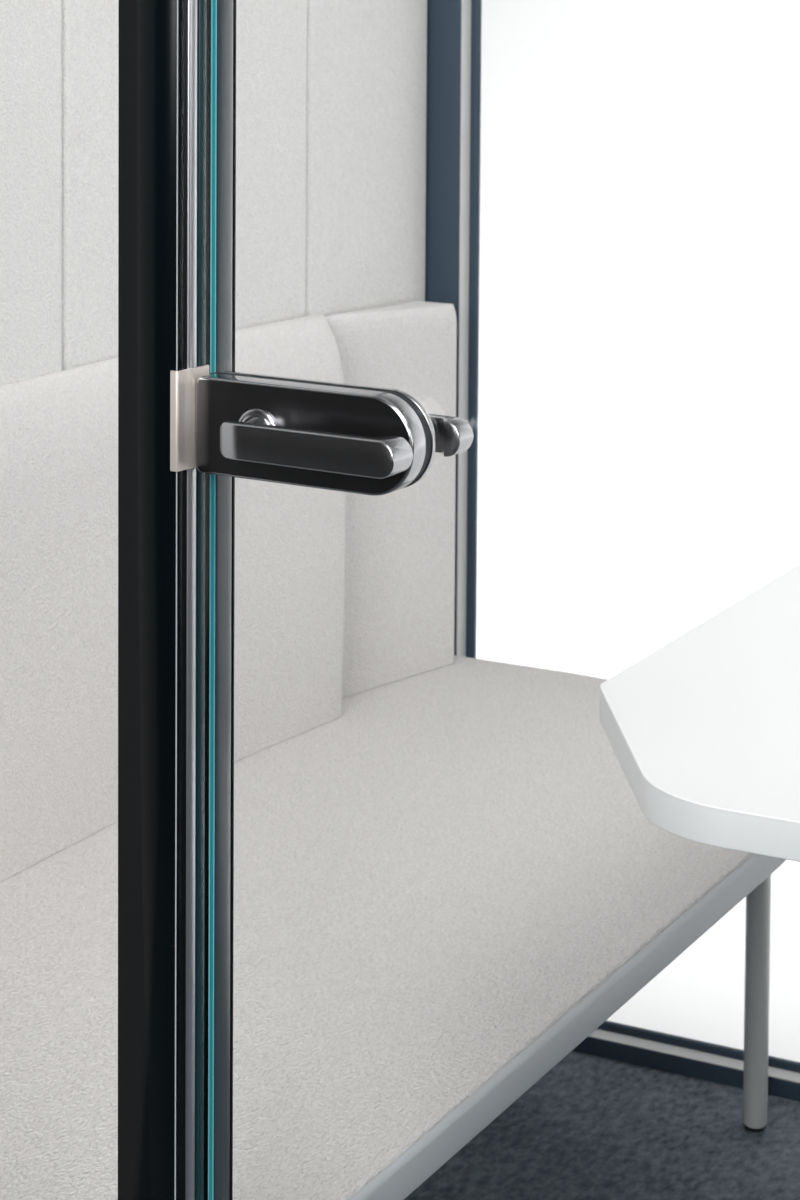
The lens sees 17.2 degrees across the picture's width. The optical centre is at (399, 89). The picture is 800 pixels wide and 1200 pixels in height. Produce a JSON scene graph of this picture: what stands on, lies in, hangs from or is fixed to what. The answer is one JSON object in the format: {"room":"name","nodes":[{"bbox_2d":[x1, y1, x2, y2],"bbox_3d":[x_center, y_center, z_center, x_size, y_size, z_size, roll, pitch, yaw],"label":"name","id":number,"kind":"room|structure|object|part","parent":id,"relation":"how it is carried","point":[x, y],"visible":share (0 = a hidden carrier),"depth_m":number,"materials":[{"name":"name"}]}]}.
{"room":"office meeting booth","nodes":[
{"label":"office meeting booth","id":0,"kind":"room"},
{"bbox_2d":[404,1051,799,1199],"bbox_3d":[1.521,1.228,1.128,4.700,0.060,2.105,2,4,28],"label":"floor","id":1,"kind":"structure","parent":0,"point":[592,1127],"depth_m":2.74,"materials":[{"name":"carpet"}]},
{"bbox_2d":[118,0,235,1199],"bbox_3d":[-0.124,0.039,1.490,0.043,2.250,0.057,2,4,31],"label":"door frame","id":2,"kind":"structure","parent":1,"relation":"on","point":[164,114],"depth_m":1.49,"materials":[{"name":"black painted metal"}]},
{"bbox_3d":[-0.122,0.041,1.456,0.001,2.250,0.001,2,4,31],"label":"edge trim","id":3,"kind":"part","parent":2,"relation":"part of","materials":[{"name":"black metal"}]},
{"bbox_2d":[170,365,208,471],"bbox_3d":[-0.116,0.183,1.475,0.005,0.056,0.029,3,4,38],"label":"strike plate","id":4,"kind":"object","parent":2,"relation":"attached to","point":[182,382],"visible":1,"depth_m":1.47,"materials":[{"name":"silver metal"}]},
{"bbox_2d":[208,0,430,1199],"bbox_3d":[0.247,0.103,1.273,0.820,2.128,0.008,2,4,31],"label":"door","id":5,"kind":"structure","parent":2,"relation":"attached to","point":[416,409],"depth_m":1.50,"materials":[{"name":"clear glass"}]},
{"bbox_2d":[196,371,473,495],"bbox_3d":[-0.045,0.189,1.446,0.148,0.054,0.084,2,4,31],"label":"door handle","id":6,"kind":"object","parent":5,"relation":"attached to","point":[350,440],"visible":1,"depth_m":1.43,"materials":[{"name":"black metal"}]},
{"bbox_3d":[-0.047,0.191,1.409,0.114,0.020,0.020,2,4,31],"label":"lever handle","id":7,"kind":"part","parent":6,"relation":"part of","materials":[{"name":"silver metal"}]},
{"bbox_3d":[-0.012,0.188,1.466,0.114,0.020,0.015,2,4,31],"label":"lever handle","id":8,"kind":"part","parent":6,"relation":"part of","materials":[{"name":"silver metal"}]},
{"bbox_2d":[0,655,785,1199],"bbox_3d":[-0.030,0.900,2.331,0.572,0.435,1.319,2,4,28],"label":"bench","id":9,"kind":"object","parent":1,"relation":"on","point":[446,883],"visible":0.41,"depth_m":2.18,"materials":[{"name":"white fabric"}]},
{"bbox_2d":[0,357,117,881],"bbox_3d":[-0.317,0.456,2.319,0.048,0.424,0.175,2,4,28],"label":"cushion","id":10,"kind":"object","parent":9,"relation":"on","point":[58,611],"depth_m":2.34,"materials":[{"name":"fabric"}]},
{"bbox_2d":[235,314,343,383],"bbox_3d":[-0.129,0.268,2.657,0.048,0.083,0.213,2,4,28],"label":"cushion","id":11,"kind":"object","parent":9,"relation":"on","point":[305,347],"depth_m":2.69,"materials":[{"name":"fabric"}]},
{"bbox_2d":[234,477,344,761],"bbox_3d":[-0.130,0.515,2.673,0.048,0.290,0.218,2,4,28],"label":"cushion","id":12,"kind":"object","parent":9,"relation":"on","point":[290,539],"depth_m":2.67,"materials":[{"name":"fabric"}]},
{"bbox_2d":[325,301,456,697],"bbox_3d":[-0.011,0.443,2.883,0.055,0.414,0.221,2,4,28],"label":"cushion","id":13,"kind":"object","parent":9,"relation":"on","point":[399,583],"visible":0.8,"depth_m":2.90,"materials":[{"name":"fabric"}]},
{"bbox_3d":[-0.028,0.701,2.320,0.572,0.028,1.319,2,4,28],"label":"seat frame","id":14,"kind":"part","parent":9,"relation":"part of","materials":[{"name":"silver metal"}]},
{"bbox_3d":[0.372,0.892,2.746,0.025,0.401,0.082,1,3,8],"label":"leg","id":15,"kind":"part","parent":9,"relation":"part of","materials":[{"name":"silver metal"}]},
{"bbox_2d":[425,0,799,1100],"bbox_3d":[0.925,-0.015,2.551,2.074,2.250,0.044,2,4,28],"label":"window frame","id":16,"kind":"structure","parent":1,"relation":"on","point":[453,112],"depth_m":3.00,"materials":[{"name":"black metal"},{"name":"dark blue-grey painted metal"}]},
{"bbox_3d":[0.045,-0.048,3.021,0.078,2.250,0.044,2,4,28],"label":"frame","id":17,"kind":"part","parent":16,"relation":"part of","materials":[{"name":"blue metal"}]},
{"bbox_3d":[0.952,1.100,2.596,1.995,0.020,0.044,2,4,28],"label":"frame","id":18,"kind":"part","parent":16,"relation":"part of","materials":[{"name":"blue metal"}]},
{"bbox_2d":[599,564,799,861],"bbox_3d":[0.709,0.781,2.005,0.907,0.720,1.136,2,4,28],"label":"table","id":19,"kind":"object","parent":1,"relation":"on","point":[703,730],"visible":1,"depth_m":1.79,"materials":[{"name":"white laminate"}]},
{"bbox_2d":[476,0,799,1061],"bbox_3d":[2.780,-1.683,4.023,12.000,5.562,4.453,2,4,28],"label":"wall","id":20,"kind":"structure","parent":0,"point":[639,375],"depth_m":6.83,"materials":[{"name":"white paint"}]},
{"bbox_3d":[-0.509,-0.027,2.149,0.076,2.300,2.105,2,4,28],"label":"wall","id":21,"kind":"structure","parent":0,"visible":0},
{"bbox_2d":[0,0,61,385],"bbox_3d":[-0.422,-0.008,2.188,0.042,2.220,0.438,2,4,28],"label":"upholstered panel","id":22,"kind":"object","parent":21,"relation":"attached to","point":[30,30],"visible":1,"depth_m":2.33,"materials":[{"name":"fabric"}]},
{"bbox_2d":[62,0,306,370],"bbox_3d":[-0.215,-0.029,2.575,0.040,2.220,0.439,2,4,28],"label":"upholstered panel","id":23,"kind":"object","parent":21,"relation":"attached to","point":[271,35],"visible":0.12,"depth_m":2.64,"materials":[{"name":"fabric"}]},
{"bbox_2d":[306,0,426,315],"bbox_3d":[-0.047,-0.046,2.890,0.038,2.220,0.273,2,4,28],"label":"upholstered panel","id":24,"kind":"object","parent":21,"relation":"attached to","point":[367,59],"visible":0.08,"depth_m":2.88,"materials":[{"name":"fabric"}]}
]}

